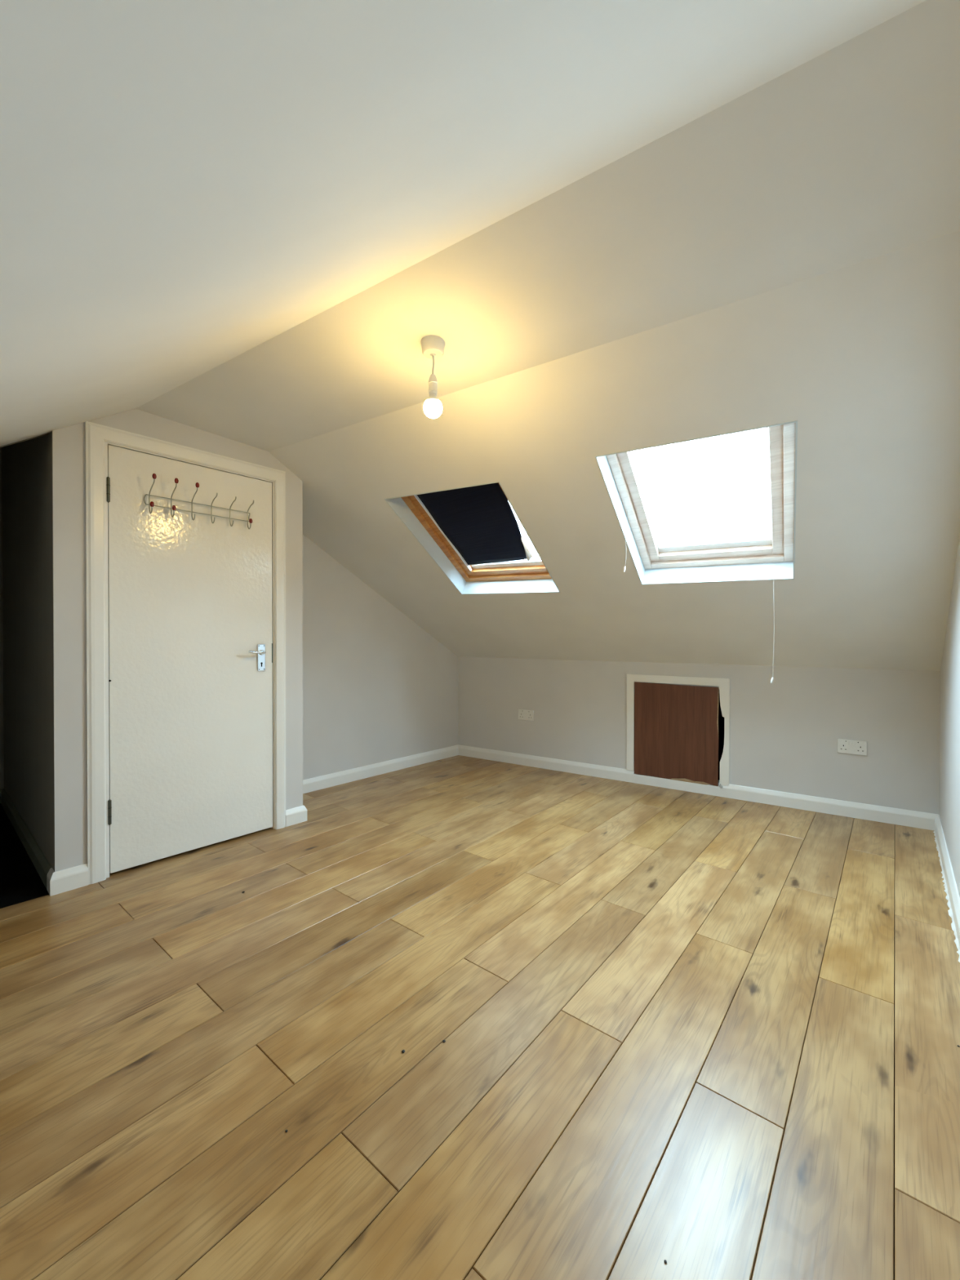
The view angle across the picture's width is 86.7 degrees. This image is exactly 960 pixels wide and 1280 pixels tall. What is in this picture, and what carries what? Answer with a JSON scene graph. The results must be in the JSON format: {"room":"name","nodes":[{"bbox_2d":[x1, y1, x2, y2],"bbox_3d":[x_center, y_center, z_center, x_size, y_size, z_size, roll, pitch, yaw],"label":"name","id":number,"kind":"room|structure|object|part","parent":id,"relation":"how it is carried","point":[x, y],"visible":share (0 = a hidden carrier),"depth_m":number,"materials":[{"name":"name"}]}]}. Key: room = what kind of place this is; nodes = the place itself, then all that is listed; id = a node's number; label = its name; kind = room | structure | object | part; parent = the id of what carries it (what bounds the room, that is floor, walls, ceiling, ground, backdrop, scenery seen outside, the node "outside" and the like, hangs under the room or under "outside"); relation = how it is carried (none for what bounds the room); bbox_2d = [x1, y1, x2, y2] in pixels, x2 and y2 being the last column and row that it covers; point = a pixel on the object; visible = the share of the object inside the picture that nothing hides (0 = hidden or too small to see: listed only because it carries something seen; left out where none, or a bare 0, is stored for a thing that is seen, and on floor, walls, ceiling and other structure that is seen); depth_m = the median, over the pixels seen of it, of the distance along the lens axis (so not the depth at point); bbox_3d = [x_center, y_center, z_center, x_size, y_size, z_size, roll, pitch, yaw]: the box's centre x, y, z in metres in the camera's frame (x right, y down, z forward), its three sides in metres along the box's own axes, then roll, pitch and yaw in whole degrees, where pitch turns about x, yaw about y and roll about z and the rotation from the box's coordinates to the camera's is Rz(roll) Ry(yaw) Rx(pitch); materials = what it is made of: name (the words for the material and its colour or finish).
{"room":"attic room","nodes":[
{"label":"attic room","id":0,"kind":"room"},
{"bbox_2d":[0,447,4,788],"bbox_3d":[-3.601,-0.130,2.850,0.050,2.400,1.452,1,1,42],"label":"wall","id":1,"kind":"structure","parent":0,"point":[2,730],"depth_m":3.33,"materials":[{"name":"grey paint"}]},
{"bbox_2d":[0,433,48,447],"bbox_3d":[-2.308,-0.653,1.704,0.050,1.390,1.572,1,1,42],"label":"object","id":2,"kind":"structure","parent":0,"point":[46,433],"depth_m":2.15,"materials":[{"name":"grey paint"}]},
{"bbox_2d":[1,431,54,871],"bbox_3d":[-2.454,-0.137,2.765,1.773,2.420,0.050,1,1,42],"label":"wall","id":3,"kind":"structure","parent":0,"point":[26,465],"depth_m":2.58,"materials":[{"name":"grey paint"}]},
{"bbox_2d":[0,788,52,888],"bbox_3d":[-2.904,1.030,2.321,1.771,0.091,1.302,0,1,39],"label":"baseboard","id":4,"kind":"structure","parent":3,"relation":"attached to","point":[38,859],"depth_m":2.60,"materials":[{"name":"grey paint"}]},
{"bbox_2d":[52,408,302,871],"bbox_3d":[-1.466,-0.018,2.615,0.100,2.187,1.140,1,1,42],"label":"wall","id":5,"kind":"structure","parent":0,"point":[68,442],"depth_m":2.22,"materials":[{"name":"grey paint"}]},
{"bbox_2d":[46,863,88,896],"bbox_3d":[-1.796,1.033,2.213,0.084,0.091,0.131,0,1,39],"label":"baseboard","id":6,"kind":"structure","parent":5,"relation":"attached to","point":[77,877],"depth_m":2.19,"materials":[{"name":"white paint"}]},
{"bbox_2d":[84,421,285,884],"bbox_3d":[-1.461,0.058,2.610,0.123,2.036,0.917,1,1,42],"label":"door frame","id":7,"kind":"structure","parent":5,"relation":"attached to","point":[97,437],"depth_m":2.28,"materials":[{"name":"white paint"}]},
{"bbox_3d":[-1.706,0.060,2.259,0.020,2.036,0.068,0,1,39],"label":"architrave","id":8,"kind":"part","parent":7,"relation":"part of","materials":[{"name":"white paint"}]},
{"bbox_3d":[-1.421,-0.926,2.567,0.019,0.067,0.917,1,1,42],"label":"architrave","id":9,"kind":"part","parent":7,"relation":"part of","materials":[{"name":"white paint"}]},
{"bbox_2d":[106,444,272,873],"bbox_3d":[-1.420,0.089,2.579,0.107,1.946,0.772,1,1,42],"label":"door","id":10,"kind":"structure","parent":7,"relation":"in","point":[190,616],"depth_m":2.54,"materials":[{"name":"white paint"}]},
{"bbox_2d":[143,473,253,528],"bbox_3d":[-1.384,-0.682,2.550,0.107,0.178,0.497,1,1,42],"label":"coat rack","id":11,"kind":"object","parent":10,"relation":"attached to","point":[151,504],"visible":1,"depth_m":2.51,"materials":[{"name":"grey metal"}]},
{"bbox_3d":[-1.410,-0.640,2.573,0.005,0.005,0.484,1,1,42],"label":"rail","id":12,"kind":"part","parent":11,"relation":"part of","materials":[{"name":"grey metal"}]},
{"bbox_3d":[-1.410,-0.686,2.572,0.005,0.005,0.484,1,1,42],"label":"rail","id":13,"kind":"part","parent":11,"relation":"part of","materials":[{"name":"grey metal"}]},
{"bbox_3d":[-1.204,0.066,2.767,0.048,0.023,0.116,0,0,13],"label":"lever","id":14,"kind":"part","parent":10,"relation":"part of","materials":[{"name":"silver metal"}]},
{"bbox_3d":[-1.214,0.097,2.823,0.008,0.150,0.044,1,1,42],"label":"handle plate","id":15,"kind":"part","parent":10,"relation":"part of","materials":[{"name":"silver metal"}]},
{"bbox_3d":[-1.137,0.056,2.895,0.019,2.036,0.060,1,1,42],"label":"architrave","id":16,"kind":"part","parent":7,"relation":"part of","materials":[{"name":"white paint"}]},
{"bbox_2d":[302,533,457,779],"bbox_3d":[-0.863,0.052,4.032,0.100,2.025,1.876,1,1,42],"label":"wall","id":17,"kind":"structure","parent":0,"point":[378,686],"depth_m":3.91,"materials":[{"name":"grey paint"}]},
{"bbox_2d":[302,744,458,793],"bbox_3d":[-0.804,1.019,4.020,0.018,0.091,1.826,1,1,42],"label":"baseboard","id":18,"kind":"structure","parent":17,"relation":"attached to","point":[314,784],"depth_m":3.99,"materials":[{"name":"white paint"}]},
{"bbox_2d":[0,755,959,1279],"bbox_3d":[-0.870,1.115,2.261,5.409,0.074,4.929,0,1,33],"label":"floor","id":19,"kind":"structure","parent":0,"point":[713,1037],"depth_m":1.36,"materials":[{"name":"brown wood"}]},
{"bbox_2d":[0,0,959,451],"bbox_3d":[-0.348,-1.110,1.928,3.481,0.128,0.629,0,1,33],"label":"ceiling","id":20,"kind":"structure","parent":0,"point":[850,155],"depth_m":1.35,"materials":[{"name":"white paint"}]},
{"bbox_2d":[421,335,444,418],"bbox_3d":[-0.168,-0.927,1.811,0.085,0.270,0.085,0,1,39],"label":"pendant light","id":21,"kind":"object","parent":20,"relation":"hanging from","point":[433,347],"visible":1,"depth_m":1.79,"materials":[{"name":"white plastic"}]},
{"bbox_3d":[-0.168,-0.819,1.812,0.068,0.054,0.068,0,1,39],"label":"bulb","id":22,"kind":"part","parent":21,"relation":"part of","materials":[{"name":"white glass"}]},
{"bbox_2d":[268,230,959,671],"bbox_3d":[0.513,-0.479,3.048,3.711,1.346,2.179,0,1,33],"label":"ceiling","id":23,"kind":"structure","parent":0,"point":[864,356],"depth_m":2.27,"materials":[{"name":"white paint"}]},
{"bbox_2d":[384,481,560,594],"bbox_3d":[0.004,-0.633,3.130,0.760,0.655,0.929,0,1,30],"label":"window","id":24,"kind":"structure","parent":23,"relation":"attached to","point":[532,575],"depth_m":3.39,"materials":[{"name":"white paint"}]},
{"bbox_3d":[-0.280,-0.691,3.335,0.044,0.544,0.860,0,1,30],"label":"frame rail","id":25,"kind":"part","parent":24,"relation":"part of","materials":[{"name":"brown wood"}]},
{"bbox_3d":[-0.238,-0.698,3.316,0.052,0.490,0.782,0,1,30],"label":"sash rail","id":26,"kind":"part","parent":24,"relation":"part of","materials":[{"name":"brown wood"}]},
{"bbox_2d":[413,482,533,571],"bbox_3d":[0.001,-0.691,3.123,0.567,0.423,0.712,0,1,30],"label":"roller blind","id":27,"kind":"object","parent":24,"relation":"attached to","point":[480,524],"visible":0.85,"depth_m":3.09,"materials":[{"name":"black fabric"}]},
{"bbox_3d":[0.203,-0.483,3.468,0.562,0.084,0.070,0,1,31],"label":"sash rail","id":28,"kind":"part","parent":24,"relation":"part of","materials":[{"name":"brown wood"}]},
{"bbox_3d":[0.220,-0.452,3.498,0.662,0.093,0.069,0,1,31],"label":"frame rail","id":29,"kind":"part","parent":24,"relation":"part of","materials":[{"name":"brown wood"}]},
{"bbox_3d":[0.286,-0.681,3.001,0.052,0.490,0.782,0,1,30],"label":"sash rail","id":30,"kind":"part","parent":24,"relation":"part of","materials":[{"name":"brown wood"}]},
{"bbox_2d":[594,420,797,584],"bbox_3d":[1.065,-0.630,2.430,0.759,0.649,0.925,0,1,31],"label":"window","id":31,"kind":"structure","parent":23,"relation":"attached to","point":[745,559],"depth_m":2.62,"materials":[{"name":"white paint"}]},
{"bbox_3d":[0.783,-0.685,2.639,0.043,0.544,0.859,0,1,31],"label":"frame rail","id":32,"kind":"part","parent":31,"relation":"part of","materials":[{"name":"white wood"}]},
{"bbox_3d":[0.824,-0.693,2.620,0.052,0.490,0.781,0,1,31],"label":"sash rail","id":33,"kind":"part","parent":31,"relation":"part of","materials":[{"name":"white wood"}]},
{"bbox_3d":[1.269,-0.480,2.764,0.562,0.079,0.070,0,1,32],"label":"sash rail","id":34,"kind":"part","parent":31,"relation":"part of","materials":[{"name":"white wood"}]},
{"bbox_3d":[1.286,-0.449,2.794,0.662,0.088,0.069,0,1,32],"label":"frame rail","id":35,"kind":"part","parent":31,"relation":"part of","materials":[{"name":"white wood"}]},
{"bbox_2d":[770,561,774,683],"bbox_3d":[1.507,-0.094,2.610,0.013,0.628,0.064,0,1,39],"label":"blind cord","id":36,"kind":"object","parent":31,"relation":"hanging from","point":[772,678],"visible":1,"depth_m":2.59,"materials":[{"name":"white fabric"}]},
{"bbox_3d":[1.345,-0.681,2.298,0.052,0.490,0.781,0,1,31],"label":"sash rail","id":37,"kind":"part","parent":31,"relation":"part of","materials":[{"name":"white wood"}]},
{"bbox_3d":[1.381,-0.672,2.270,0.043,0.544,0.859,0,1,31],"label":"frame rail","id":38,"kind":"part","parent":31,"relation":"part of","materials":[{"name":"white wood"}]},
{"bbox_2d":[457,657,940,814],"bbox_3d":[1.225,0.607,3.829,3.385,0.925,0.090,0,1,33],"label":"wall","id":39,"kind":"structure","parent":0,"point":[784,733],"depth_m":3.34,"materials":[{"name":"grey paint"}]},
{"bbox_2d":[518,709,533,720],"bbox_3d":[0.389,0.636,4.311,0.146,0.086,0.012,0,1,33],"label":"wall socket","id":40,"kind":"object","parent":39,"relation":"attached to","point":[523,714],"visible":1,"depth_m":4.31,"materials":[{"name":"white plastic"}]},
{"bbox_2d":[634,681,719,786],"bbox_3d":[1.399,0.660,3.651,0.575,0.689,0.017,0,1,33],"label":"access panel","id":41,"kind":"object","parent":39,"relation":"attached to","point":[676,726],"visible":1,"depth_m":3.64,"materials":[{"name":"brown wood"}]},
{"bbox_2d":[626,674,729,785],"bbox_3d":[1.404,0.627,3.650,0.701,0.737,0.016,0,1,33],"label":"frame","id":42,"kind":"object","parent":39,"relation":"attached to","point":[723,684],"visible":1,"depth_m":3.59,"materials":[{"name":"white paint"}]},
{"bbox_2d":[457,744,937,831],"bbox_3d":[1.195,1.025,3.787,3.345,0.091,0.018,0,1,33],"label":"baseboard","id":43,"kind":"structure","parent":39,"relation":"attached to","point":[919,820],"depth_m":3.43,"materials":[{"name":"white paint"}]},
{"bbox_2d":[837,738,866,755],"bbox_3d":[2.263,0.651,3.093,0.146,0.086,0.012,0,1,33],"label":"wall socket","id":44,"kind":"object","parent":39,"relation":"attached to","point":[844,746],"visible":1,"depth_m":3.09,"materials":[{"name":"white plastic"}]},
{"bbox_2d":[718,693,724,780],"bbox_3d":[1.605,0.655,3.898,1.050,0.830,0.450,0,1,33],"label":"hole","id":45,"kind":"structure","parent":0,"point":[721,719],"depth_m":3.98,"materials":[{"name":"black"}]},
{"bbox_2d":[938,533,959,897],"bbox_3d":[1.107,0.000,0.961,0.100,2.187,4.857,0,1,39],"label":"wall","id":46,"kind":"structure","parent":0,"point":[949,714],"depth_m":2.29,"materials":[{"name":"grey paint"}]},
{"bbox_2d":[933,814,959,962],"bbox_3d":[1.056,1.048,1.010,0.029,0.091,4.857,0,1,39],"label":"baseboard","id":47,"kind":"structure","parent":46,"relation":"attached to","point":[950,886],"depth_m":2.16,"materials":[{"name":"white paint"}]},
{"bbox_3d":[-1.298,0.055,3.190,0.417,2.031,0.079,0,1,39],"label":"wall","id":48,"kind":"structure","parent":0,"visible":0},
{"bbox_2d":[285,804,306,826],"bbox_3d":[-1.260,1.026,3.139,0.512,0.091,0.132,1,1,42],"label":"baseboard","id":49,"kind":"structure","parent":48,"relation":"attached to","point":[298,815],"depth_m":2.97,"materials":[{"name":"white paint"}]}
]}

